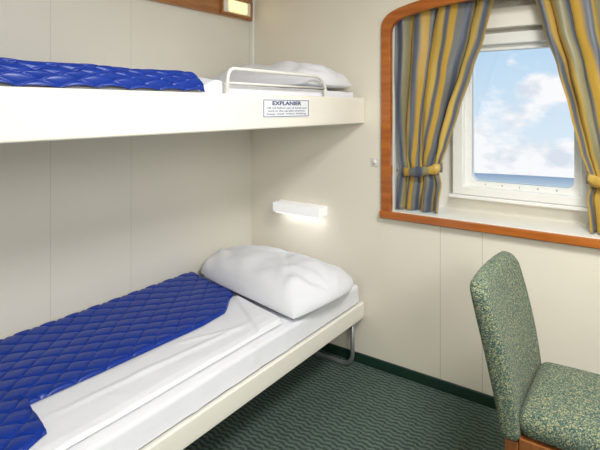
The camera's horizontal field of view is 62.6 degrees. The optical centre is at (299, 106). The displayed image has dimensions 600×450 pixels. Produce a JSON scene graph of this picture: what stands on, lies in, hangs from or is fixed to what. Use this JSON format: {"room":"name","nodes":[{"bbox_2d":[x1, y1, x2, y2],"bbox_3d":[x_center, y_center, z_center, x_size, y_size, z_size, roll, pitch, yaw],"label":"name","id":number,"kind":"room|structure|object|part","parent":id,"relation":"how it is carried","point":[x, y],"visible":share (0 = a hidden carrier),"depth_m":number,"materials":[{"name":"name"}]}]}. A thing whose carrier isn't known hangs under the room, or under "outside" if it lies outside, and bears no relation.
{"room":"ship cabin","nodes":[
{"label":"ship cabin","id":0,"kind":"room"},
{"bbox_2d":[0,0,250,338],"bbox_3d":[-1.331,0.239,1.723,0.100,2.250,3.400,0,0,35],"label":"wall","id":1,"kind":"structure","parent":0,"point":[85,224],"depth_m":2.29,"materials":[{"name":"beige paint"}]},
{"bbox_2d":[0,67,363,143],"bbox_3d":[-0.563,-0.031,2.021,0.800,0.234,2.016,0,0,35],"label":"bunk bed","id":2,"kind":"object","parent":1,"relation":"attached to","point":[27,114],"visible":1,"depth_m":1.51,"materials":[{"name":"white paint"}]},
{"bbox_2d":[0,82,201,92],"bbox_3d":[-0.568,-0.019,2.033,0.725,0.103,1.950,0,0,35],"label":"mattress","id":3,"kind":"object","parent":2,"relation":"on","point":[1,83],"visible":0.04,"depth_m":1.43,"materials":[{"name":"fabric"}]},
{"bbox_2d":[0,57,204,91],"bbox_3d":[-0.878,-0.091,1.573,0.752,0.079,0.850,0,0,35],"label":"quilt","id":4,"kind":"object","parent":3,"relation":"on","point":[16,72],"visible":1,"depth_m":1.37,"materials":[{"name":"blue fabric"}]},
{"bbox_2d":[199,78,352,96],"bbox_3d":[-0.328,-0.075,2.365,0.732,0.069,1.070,0,0,35],"label":"sheet","id":5,"kind":"object","parent":3,"relation":"on","point":[210,85],"visible":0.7,"depth_m":2.00,"materials":[{"name":"white fabric"}]},
{"bbox_2d":[213,61,351,88],"bbox_3d":[-0.113,-0.164,2.636,0.715,0.138,0.451,0,0,35],"label":"pillow","id":6,"kind":"object","parent":5,"relation":"on","point":[332,79],"visible":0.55,"depth_m":2.42,"materials":[{"name":"fabric"}]},
{"bbox_3d":[-0.074,-0.092,2.053,0.015,0.113,0.680,0,0,35],"label":"guard rail","id":7,"kind":"part","parent":2,"relation":"part of","materials":[{"name":"white metal"}]},
{"bbox_2d":[149,0,251,21],"bbox_3d":[-0.740,-0.667,2.444,0.028,0.277,1.502,0,0,35],"label":"trim","id":8,"kind":"structure","parent":1,"relation":"attached to","point":[208,6],"depth_m":2.71,"materials":[{"name":"brown wood"}]},
{"bbox_2d":[220,0,252,19],"bbox_3d":[-0.371,-0.591,2.920,0.022,0.110,0.265,0,0,35],"label":"wall lamp","id":9,"kind":"object","parent":1,"relation":"attached to","point":[237,8],"visible":1,"depth_m":2.91,"materials":[{"name":"yellow glass"}]},
{"bbox_2d":[224,0,250,16],"bbox_3d":[-0.375,-0.591,2.923,0.012,0.082,0.237,0,0,35],"label":"diffuser","id":10,"kind":"object","parent":9,"relation":"attached to","point":[237,8],"depth_m":2.91,"materials":[{"name":"white plastic"}]},
{"bbox_3d":[-0.364,-0.590,2.919,0.010,0.062,0.150,0,0,35],"label":"light panel","id":11,"kind":"part","parent":9,"relation":"part of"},
{"bbox_2d":[183,350,521,449],"bbox_3d":[0.054,1.414,0.738,3.500,0.100,3.600,0,0,35],"label":"floor","id":12,"kind":"structure","parent":0,"point":[320,403],"depth_m":2.15,"materials":[{"name":"green carpet"}]},
{"bbox_2d":[139,301,363,449],"bbox_3d":[-0.562,1.197,2.016,0.786,0.332,2.010,0,0,35],"label":"bed","id":13,"kind":"object","parent":12,"relation":"on","point":[180,436],"visible":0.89,"depth_m":1.89,"materials":[{"name":"white paint"}]},
{"bbox_2d":[138,306,352,449],"bbox_3d":[-0.562,0.999,2.018,0.732,0.119,1.954,0,0,35],"label":"mattress","id":14,"kind":"object","parent":13,"relation":"on","point":[352,306],"visible":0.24,"depth_m":1.82,"materials":[{"name":"white fabric"}]},
{"bbox_2d":[66,276,358,449],"bbox_3d":[-0.558,0.978,2.017,0.758,0.092,1.950,0,0,35],"label":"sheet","id":15,"kind":"object","parent":14,"relation":"on","point":[137,428],"visible":0.17,"depth_m":1.73,"materials":[{"name":"white fabric"}]},
{"bbox_2d":[29,296,281,449],"bbox_3d":[-0.718,0.915,1.833,0.713,0.026,1.450,0,0,35],"label":"sheet","id":16,"kind":"object","parent":15,"relation":"on","point":[70,415],"visible":0.44,"depth_m":1.66,"materials":[{"name":"white fabric"}]},
{"bbox_2d":[0,272,233,449],"bbox_3d":[-0.713,0.898,1.859,0.726,0.027,1.490,0,0,35],"label":"quilt","id":17,"kind":"object","parent":16,"relation":"on","point":[37,363],"visible":1,"depth_m":1.89,"materials":[{"name":"blue fabric"}]},
{"bbox_2d":[201,245,353,318],"bbox_3d":[-0.160,0.834,2.532,0.822,0.170,0.496,0,0,35],"label":"pillow","id":18,"kind":"object","parent":15,"relation":"on","point":[293,285],"visible":1,"depth_m":2.35,"materials":[{"name":"fabric"}]},
{"bbox_3d":[0.003,1.219,2.768,0.688,0.290,0.023,0,0,35],"label":"leg","id":19,"kind":"part","parent":13,"relation":"part of","materials":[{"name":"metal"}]},
{"bbox_2d":[470,251,599,449],"bbox_3d":[0.882,0.944,1.493,0.630,0.841,0.440,0,0,35],"label":"dining chair","id":20,"kind":"object","parent":12,"relation":"on","point":[554,406],"visible":1,"depth_m":1.48,"materials":[{"name":"green fabric"}]},
{"bbox_3d":[0.687,0.751,1.632,0.151,0.456,0.440,0,0,35],"label":"backrest","id":21,"kind":"part","parent":20,"relation":"part of","materials":[{"name":"green fabric"}]},
{"bbox_3d":[0.613,1.172,1.476,0.082,0.384,0.038,0,0,35],"label":"leg","id":22,"kind":"part","parent":20,"relation":"part of","materials":[{"name":"brown wood"}]},
{"bbox_3d":[0.925,0.993,1.471,0.430,0.052,0.387,0,0,35],"label":"seat frame","id":23,"kind":"part","parent":20,"relation":"part of","materials":[{"name":"brown wood"}]},
{"bbox_3d":[0.930,0.920,1.468,0.458,0.092,0.420,0,0,35],"label":"seat","id":24,"kind":"part","parent":20,"relation":"part of","materials":[{"name":"green fabric"}]},
{"bbox_2d":[251,0,599,395],"bbox_3d":[1.068,0.239,2.164,3.500,2.250,0.100,0,0,35],"label":"wall","id":25,"kind":"structure","parent":0,"point":[413,280],"depth_m":2.58,"materials":[{"name":"beige paint"}]},
{"bbox_2d":[250,0,253,63],"bbox_3d":[-0.298,-0.486,3.064,0.030,0.800,0.016,0,0,35],"label":"trim","id":26,"kind":"structure","parent":25,"relation":"attached to","point":[252,21],"depth_m":3.05,"materials":[{"name":"white paint"}]},
{"bbox_2d":[273,199,327,218],"bbox_3d":[-0.006,0.580,2.812,0.337,0.068,0.088,0,0,35],"label":"wall lamp","id":27,"kind":"object","parent":25,"relation":"attached to","point":[281,206],"visible":1,"depth_m":2.76,"materials":[{"name":"white paint"}]},
{"bbox_2d":[371,157,378,166],"bbox_3d":[0.391,0.287,2.577,0.046,0.047,0.011,0,0,35],"label":"wall switch","id":28,"kind":"object","parent":25,"relation":"attached to","point":[374,161],"visible":1,"depth_m":2.57,"materials":[{"name":"white plastic"}]},
{"bbox_2d":[319,343,495,408],"bbox_3d":[1.036,1.338,2.119,3.300,0.052,0.012,0,0,35],"label":"baseboard","id":29,"kind":"structure","parent":25,"relation":"attached to","point":[466,393],"depth_m":2.44,"materials":[{"name":"green plastic"}]},
{"bbox_2d":[379,0,599,248],"bbox_3d":[1.002,0.010,2.295,1.244,1.124,0.304,0,0,35],"label":"window","id":30,"kind":"structure","parent":25,"relation":"in","point":[555,214],"depth_m":2.40,"materials":[{"name":"white paint"}]},
{"bbox_3d":[1.002,0.536,2.296,1.138,0.005,0.239,0,0,35],"label":"sill","id":31,"kind":"part","parent":30,"relation":"part of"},
{"bbox_3d":[1.081,0.011,2.407,0.858,1.097,0.030,0,0,35],"label":"wall panel","id":32,"kind":"part","parent":30,"relation":"part of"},
{"bbox_3d":[1.055,0.042,2.370,0.630,0.805,0.060,0,0,35],"label":"frame","id":33,"kind":"part","parent":30,"relation":"part of","materials":[{"name":"white paint"}]},
{"bbox_3d":[1.069,0.048,2.390,0.522,0.710,0.032,0,0,35],"label":"sash","id":34,"kind":"part","parent":30,"relation":"part of","materials":[{"name":"white paint"}]},
{"bbox_3d":[0.969,-0.514,2.249,1.140,0.006,0.006,0,0,35],"label":"rail","id":35,"kind":"object","parent":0,"visible":0},
{"bbox_2d":[395,0,493,212],"bbox_3d":[0.700,0.008,2.439,0.483,1.036,0.086,0,0,37],"label":"curtain","id":36,"kind":"object","parent":35,"relation":"hanging from","point":[437,50],"visible":0.98,"depth_m":2.46,"materials":[{"name":"multicoloured fabric"}]},
{"bbox_2d":[535,0,599,233],"bbox_3d":[1.238,0.008,2.061,0.482,1.036,0.086,0,0,35],"label":"curtain","id":37,"kind":"object","parent":35,"relation":"hanging from","point":[571,28],"visible":1,"depth_m":2.08,"materials":[{"name":"multicoloured fabric"}]}
]}

